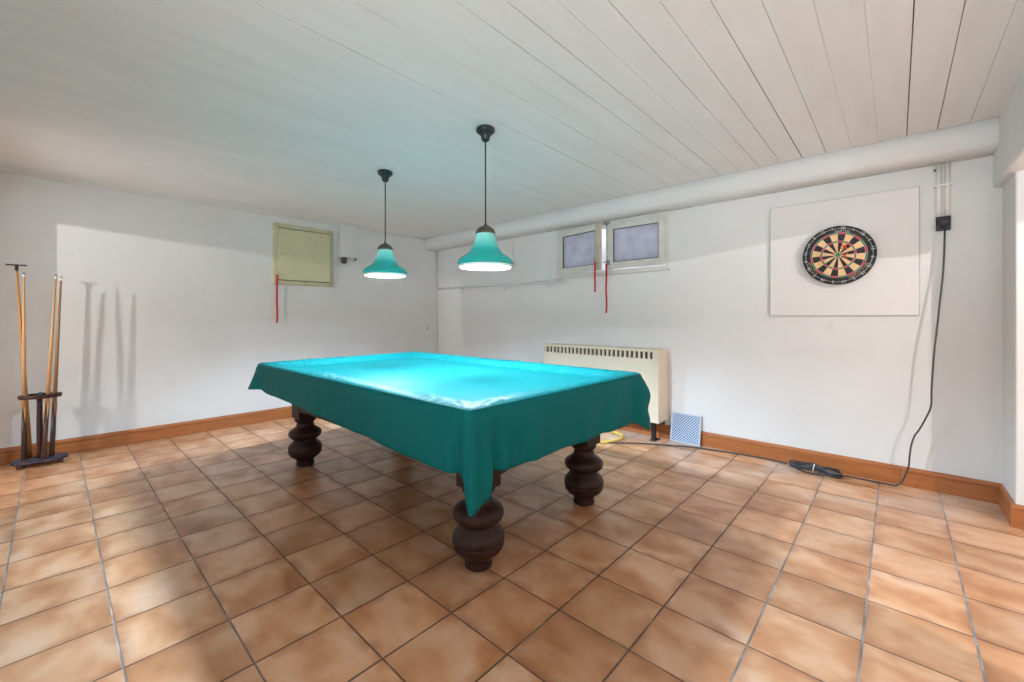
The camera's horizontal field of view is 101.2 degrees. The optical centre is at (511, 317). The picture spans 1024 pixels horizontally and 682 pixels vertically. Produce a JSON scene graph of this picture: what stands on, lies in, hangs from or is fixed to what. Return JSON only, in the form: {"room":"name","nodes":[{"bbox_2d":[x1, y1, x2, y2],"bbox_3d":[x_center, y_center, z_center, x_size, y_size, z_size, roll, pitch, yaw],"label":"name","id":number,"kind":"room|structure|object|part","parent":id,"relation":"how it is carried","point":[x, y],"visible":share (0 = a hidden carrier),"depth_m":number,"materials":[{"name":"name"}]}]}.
{"room":"basement billiard room","nodes":[
{"label":"basement billiard room","id":0,"kind":"room"},
{"bbox_2d":[0,172,435,447],"bbox_3d":[-3.467,-0.020,4.335,0.200,2.440,6.920,0,0,42],"label":"wall","id":1,"kind":"structure","parent":0,"point":[168,306],"depth_m":4.17,"materials":[{"name":"white paint"}]},
{"bbox_2d":[0,406,291,464],"bbox_3d":[-2.762,1.133,4.943,0.020,0.133,4.670,0,0,42],"label":"baseboard","id":2,"kind":"structure","parent":1,"relation":"attached to","point":[118,438],"depth_m":4.10,"materials":[{"name":"orange wood"}]},
{"bbox_2d":[0,165,425,240],"bbox_3d":[-3.516,-1.208,4.075,0.141,0.059,6.470,0,0,42],"label":"trim","id":3,"kind":"structure","parent":1,"relation":"attached to","point":[12,170],"depth_m":4.21,"materials":[{"name":"white wood"}]},
{"bbox_2d":[273,222,332,286],"bbox_3d":[-2.539,-0.751,5.162,0.074,0.722,0.702,0,0,42],"label":"hatch","id":4,"kind":"object","parent":1,"relation":"attached to","point":[302,256],"visible":1,"depth_m":5.12,"materials":[{"name":"yellow paint"}]},
{"bbox_2d":[276,275,277,322],"bbox_3d":[-2.745,-0.217,4.915,0.017,0.565,0.023,0,0,42],"label":"strap","id":5,"kind":"object","parent":4,"relation":"hanging from","point":[276,275],"visible":1,"depth_m":4.91,"materials":[{"name":"red fabric"}]},
{"bbox_2d":[338,224,358,263],"bbox_3d":[-2.157,-0.954,5.552,0.098,0.508,0.255,0,0,42],"label":"junction box","id":6,"kind":"object","parent":1,"relation":"attached to","point":[348,235],"visible":1,"depth_m":5.50,"materials":[{"name":"white plastic"}]},
{"bbox_2d":[436,251,436,352],"bbox_3d":[-1.193,0.003,6.652,0.027,2.125,0.028,0,0,42],"label":"pipe","id":7,"kind":"object","parent":1,"relation":"attached to","point":[436,251],"visible":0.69,"depth_m":6.64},
{"bbox_2d":[0,417,1023,681],"bbox_3d":[-0.152,1.260,1.304,9.184,0.120,6.920,0,0,42],"label":"floor","id":8,"kind":"structure","parent":0,"point":[207,556],"depth_m":1.94,"materials":[{"name":"tile"}]},
{"bbox_2d":[10,392,68,469],"bbox_3d":[-3.844,0.912,3.428,0.184,0.576,0.320,0,0,42],"label":"cue rack","id":9,"kind":"object","parent":8,"relation":"on","point":[60,456],"visible":0.95,"depth_m":3.40,"materials":[{"name":"paint"}]},
{"bbox_2d":[5,264,32,457],"bbox_3d":[-3.909,0.359,3.349,0.066,1.556,0.156,0,0,12],"label":"stick","id":10,"kind":"object","parent":9,"relation":"on","point":[16,266],"visible":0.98,"depth_m":3.35,"materials":[{"name":"brown wood"}]},
{"bbox_2d":[21,273,26,459],"bbox_3d":[-3.890,0.391,3.352,0.068,1.491,0.034,0,0,42],"label":"cue","id":11,"kind":"object","parent":9,"relation":"on","point":[23,393],"visible":1,"depth_m":3.34,"materials":[{"name":"paint"}]},
{"bbox_3d":[-3.832,0.897,3.411,0.044,0.485,0.044,0,0,42],"label":"post","id":12,"kind":"part","parent":9,"relation":"part of","materials":[{"name":"brown wood"}]},
{"bbox_2d":[41,275,56,457],"bbox_3d":[-3.790,0.392,3.446,0.034,1.491,0.117,0,0,2],"label":"cue","id":13,"kind":"object","parent":9,"relation":"on","point":[49,370],"visible":1,"depth_m":3.44,"materials":[{"name":"paint"}]},
{"bbox_2d":[49,276,61,456],"bbox_3d":[-3.759,0.398,3.463,0.035,1.477,0.076,0,0,42],"label":"cue","id":14,"kind":"object","parent":9,"relation":"on","point":[55,381],"visible":1,"depth_m":3.46,"materials":[{"name":"paint"}]},
{"bbox_2d":[288,404,603,571],"bbox_3d":[-0.594,0.787,3.088,2.505,0.826,1.483,0,0,42],"label":"table","id":15,"kind":"object","parent":8,"relation":"on","point":[478,538],"visible":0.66,"depth_m":2.61,"materials":[{"name":"brown wood"}]},
{"bbox_3d":[-1.688,1.008,3.433,0.254,0.384,0.254,0,0,42],"label":"leg","id":16,"kind":"part","parent":15,"relation":"part of","materials":[{"name":"brown wood"}]},
{"bbox_2d":[248,352,650,516],"bbox_3d":[-0.602,0.561,3.088,2.670,0.415,1.643,0,0,42],"label":"tablecloth","id":17,"kind":"object","parent":15,"relation":"on","point":[472,418],"visible":1,"depth_m":2.24,"materials":[{"name":"teal fabric"}]},
{"bbox_3d":[-0.162,1.008,2.038,0.254,0.384,0.254,0,0,42],"label":"leg","id":18,"kind":"part","parent":15,"relation":"part of","materials":[{"name":"brown wood"}]},
{"bbox_3d":[0.465,1.008,2.725,0.254,0.384,0.254,0,0,42],"label":"leg","id":19,"kind":"part","parent":15,"relation":"part of","materials":[{"name":"brown wood"}]},
{"bbox_2d":[544,343,667,441],"bbox_3d":[0.955,0.755,4.546,1.389,0.890,0.218,0,0,42],"label":"radiator","id":20,"kind":"object","parent":8,"relation":"on","point":[651,363],"visible":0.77,"depth_m":4.19,"materials":[{"name":"beige metal"}]},
{"bbox_2d":[548,346,652,358],"bbox_3d":[0.899,0.368,4.480,1.322,0.088,0.018,0,0,42],"label":"grille","id":21,"kind":"object","parent":20,"relation":"attached to","point":[591,352],"depth_m":4.44,"materials":[{"name":"grey metal"}]},
{"bbox_2d":[599,431,623,443],"bbox_3d":[0.832,1.186,4.271,0.593,0.028,0.442,0,0,42],"label":"garden hose","id":22,"kind":"object","parent":8,"relation":"on","point":[614,432],"visible":0.57,"depth_m":4.06,"materials":[{"name":"yellow rubber"}]},
{"bbox_2d":[670,412,701,445],"bbox_3d":[1.657,1.062,4.017,0.280,0.273,0.059,0,0,42],"label":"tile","id":23,"kind":"object","parent":8,"relation":"on","point":[685,428],"visible":1,"depth_m":4.01,"materials":[{"name":"blue ceramic"}]},
{"bbox_2d":[609,218,948,485],"bbox_3d":[1.780,0.266,3.615,2.794,1.868,0.336,0,0,30],"label":"cable","id":24,"kind":"object","parent":8,"relation":"on","point":[943,222],"visible":0.97,"depth_m":3.12,"materials":[{"name":"black plastic"}]},
{"bbox_2d":[0,0,1023,237],"bbox_3d":[-0.212,-1.270,1.359,9.347,0.100,6.920,0,0,42],"label":"ceiling","id":25,"kind":"structure","parent":0,"point":[293,107],"depth_m":2.27,"materials":[{"name":"grey wood"}]},
{"bbox_2d":[362,169,406,277],"bbox_3d":[-1.060,-0.782,3.516,0.360,0.876,0.360,0,0,42],"label":"pendant lamp","id":26,"kind":"object","parent":25,"relation":"hanging from","point":[384,265],"visible":1,"depth_m":3.46,"materials":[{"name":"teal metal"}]},
{"bbox_3d":[-1.060,-0.463,3.516,0.360,0.206,0.360,0,0,42],"label":"lamp shade","id":27,"kind":"part","parent":26,"relation":"part of","materials":[{"name":"green glass"}]},
{"bbox_3d":[-1.060,-0.877,3.516,0.008,0.515,0.008,0,0,20],"label":"cord","id":28,"kind":"part","parent":26,"relation":"part of","materials":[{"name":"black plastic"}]},
{"bbox_2d":[429,147,452,155],"bbox_3d":[-0.521,-1.220,3.091,0.100,0.005,0.140,0,0,42],"label":"ceiling patch","id":29,"kind":"structure","parent":25,"relation":"attached to","point":[438,150],"depth_m":3.08,"materials":[{"name":"white paint"}]},
{"bbox_2d":[457,124,512,270],"bbox_3d":[-0.171,-0.769,2.710,0.360,0.901,0.360,0,0,42],"label":"pendant lamp","id":30,"kind":"object","parent":25,"relation":"hanging from","point":[485,254],"visible":1,"depth_m":2.65,"materials":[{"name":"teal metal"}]},
{"bbox_3d":[-0.171,-0.438,2.710,0.360,0.206,0.360,0,0,42],"label":"lamp shade","id":31,"kind":"part","parent":30,"relation":"part of","materials":[{"name":"green glass"}]},
{"bbox_3d":[-0.171,-0.865,2.710,0.008,0.540,0.008,0,0,20],"label":"cord","id":32,"kind":"part","parent":30,"relation":"part of","materials":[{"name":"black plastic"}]},
{"bbox_2d":[581,229,664,272],"bbox_3d":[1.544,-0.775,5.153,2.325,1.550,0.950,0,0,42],"label":"window frame","id":33,"kind":"structure","parent":0,"point":[603,230],"depth_m":5.89,"materials":[{"name":"plastic"}]},
{"bbox_2d":[437,156,1001,482],"bbox_3d":[1.136,-0.020,4.713,6.484,2.440,0.250,0,0,42],"label":"wall","id":34,"kind":"structure","parent":0,"point":[850,386],"depth_m":3.52,"materials":[{"name":"white paint"}]},
{"bbox_2d":[437,279,562,292],"bbox_3d":[-0.283,-0.410,5.815,2.404,0.101,0.038,0,0,42],"label":"pipe","id":35,"kind":"object","parent":34,"relation":"attached to","point":[556,280],"visible":1,"depth_m":5.55,"materials":[{"name":"white metal"}]},
{"bbox_2d":[512,240,513,262],"bbox_3d":[-0.004,-0.855,5.546,0.052,0.340,0.051,0,0,42],"label":"conduit","id":36,"kind":"object","parent":34,"relation":"attached to","point":[512,240],"visible":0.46,"depth_m":5.54,"materials":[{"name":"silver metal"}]},
{"bbox_2d":[555,211,669,278],"bbox_3d":[1.031,-0.759,4.592,1.385,0.588,0.190,0,0,42],"label":"window","id":37,"kind":"structure","parent":34,"relation":"in","point":[643,240],"depth_m":4.53,"materials":[{"name":"white paint"}]},
{"bbox_3d":[0.767,-0.766,4.799,0.005,0.377,0.498,0,0,-38],"label":"pane","id":38,"kind":"part","parent":37,"relation":"part of","materials":[{"name":"clear glass"}]},
{"bbox_3d":[0.766,-0.766,4.798,0.036,0.509,0.630,0,0,-38],"label":"sash","id":39,"kind":"part","parent":37,"relation":"part of","materials":[{"name":"white paint"}]},
{"bbox_2d":[594,261,595,291],"bbox_3d":[0.900,-0.443,4.563,0.022,0.335,0.016,0,0,42],"label":"strap","id":40,"kind":"object","parent":37,"relation":"hanging from","point":[594,261],"visible":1,"depth_m":4.56,"materials":[{"name":"red fabric"}]},
{"bbox_2d":[605,263,607,312],"bbox_3d":[1.025,-0.317,4.567,0.027,0.537,0.016,0,0,42],"label":"strap","id":41,"kind":"object","parent":37,"relation":"hanging from","point":[606,263],"visible":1,"depth_m":4.56,"materials":[{"name":"red fabric"}]},
{"bbox_3d":[1.043,-0.474,4.606,1.385,0.018,0.034,0,0,42],"label":"sill","id":42,"kind":"part","parent":37,"relation":"part of","materials":[{"name":"white paint"}]},
{"bbox_3d":[1.291,-0.775,4.389,0.508,0.359,0.005,0,0,42],"label":"pane","id":43,"kind":"part","parent":37,"relation":"part of","materials":[{"name":"clear glass"}]},
{"bbox_3d":[1.289,-0.775,4.388,0.640,0.491,0.036,0,0,42],"label":"sash","id":44,"kind":"part","parent":37,"relation":"part of","materials":[{"name":"white paint"}]},
{"bbox_2d":[424,117,999,250],"bbox_3d":[0.896,-1.138,4.614,5.904,0.191,0.270,0,0,42],"label":"pipe","id":45,"kind":"object","parent":34,"relation":"attached to","point":[978,139],"depth_m":3.36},
{"bbox_2d":[619,422,1023,529],"bbox_3d":[1.175,1.133,4.223,6.764,0.133,0.420,0,0,42],"label":"baseboard","id":46,"kind":"structure","parent":34,"relation":"attached to","point":[971,488],"depth_m":3.10,"materials":[{"name":"brown wood"}]},
{"bbox_2d":[770,186,919,315],"bbox_3d":[2.525,-0.467,3.258,0.908,0.906,0.024,0,0,42],"label":"backboard","id":47,"kind":"object","parent":34,"relation":"attached to","point":[891,287],"visible":0.96,"depth_m":3.17,"materials":[{"name":"white plastic"}]},
{"bbox_2d":[803,226,876,284],"bbox_3d":[2.501,-0.474,3.222,0.447,0.447,0.061,0,0,42],"label":"dartboard","id":48,"kind":"object","parent":47,"relation":"attached to","point":[823,260],"visible":0.99,"depth_m":3.19,"materials":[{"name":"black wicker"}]},
{"bbox_2d":[934,162,952,230],"bbox_3d":[2.937,-0.824,2.864,0.090,0.463,0.050,0,0,42],"label":"wall socket","id":49,"kind":"object","parent":34,"relation":"attached to","point":[938,170],"visible":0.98,"depth_m":2.87,"materials":[{"name":"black plastic"}]},
{"bbox_2d":[1002,170,1023,504],"bbox_3d":[4.243,-0.020,1.601,3.097,2.440,0.650,0,0,42],"label":"wall","id":50,"kind":"structure","parent":0,"point":[1013,190],"depth_m":2.47,"materials":[{"name":"white paint"}]},
{"bbox_2d":[993,70,1023,187],"bbox_3d":[2.605,-1.032,1.914,0.338,0.395,1.940,0,0,42],"label":"beam","id":51,"kind":"structure","parent":50,"relation":"attached to","point":[1008,158],"depth_m":2.32,"materials":[{"name":"white paint"}]}
]}

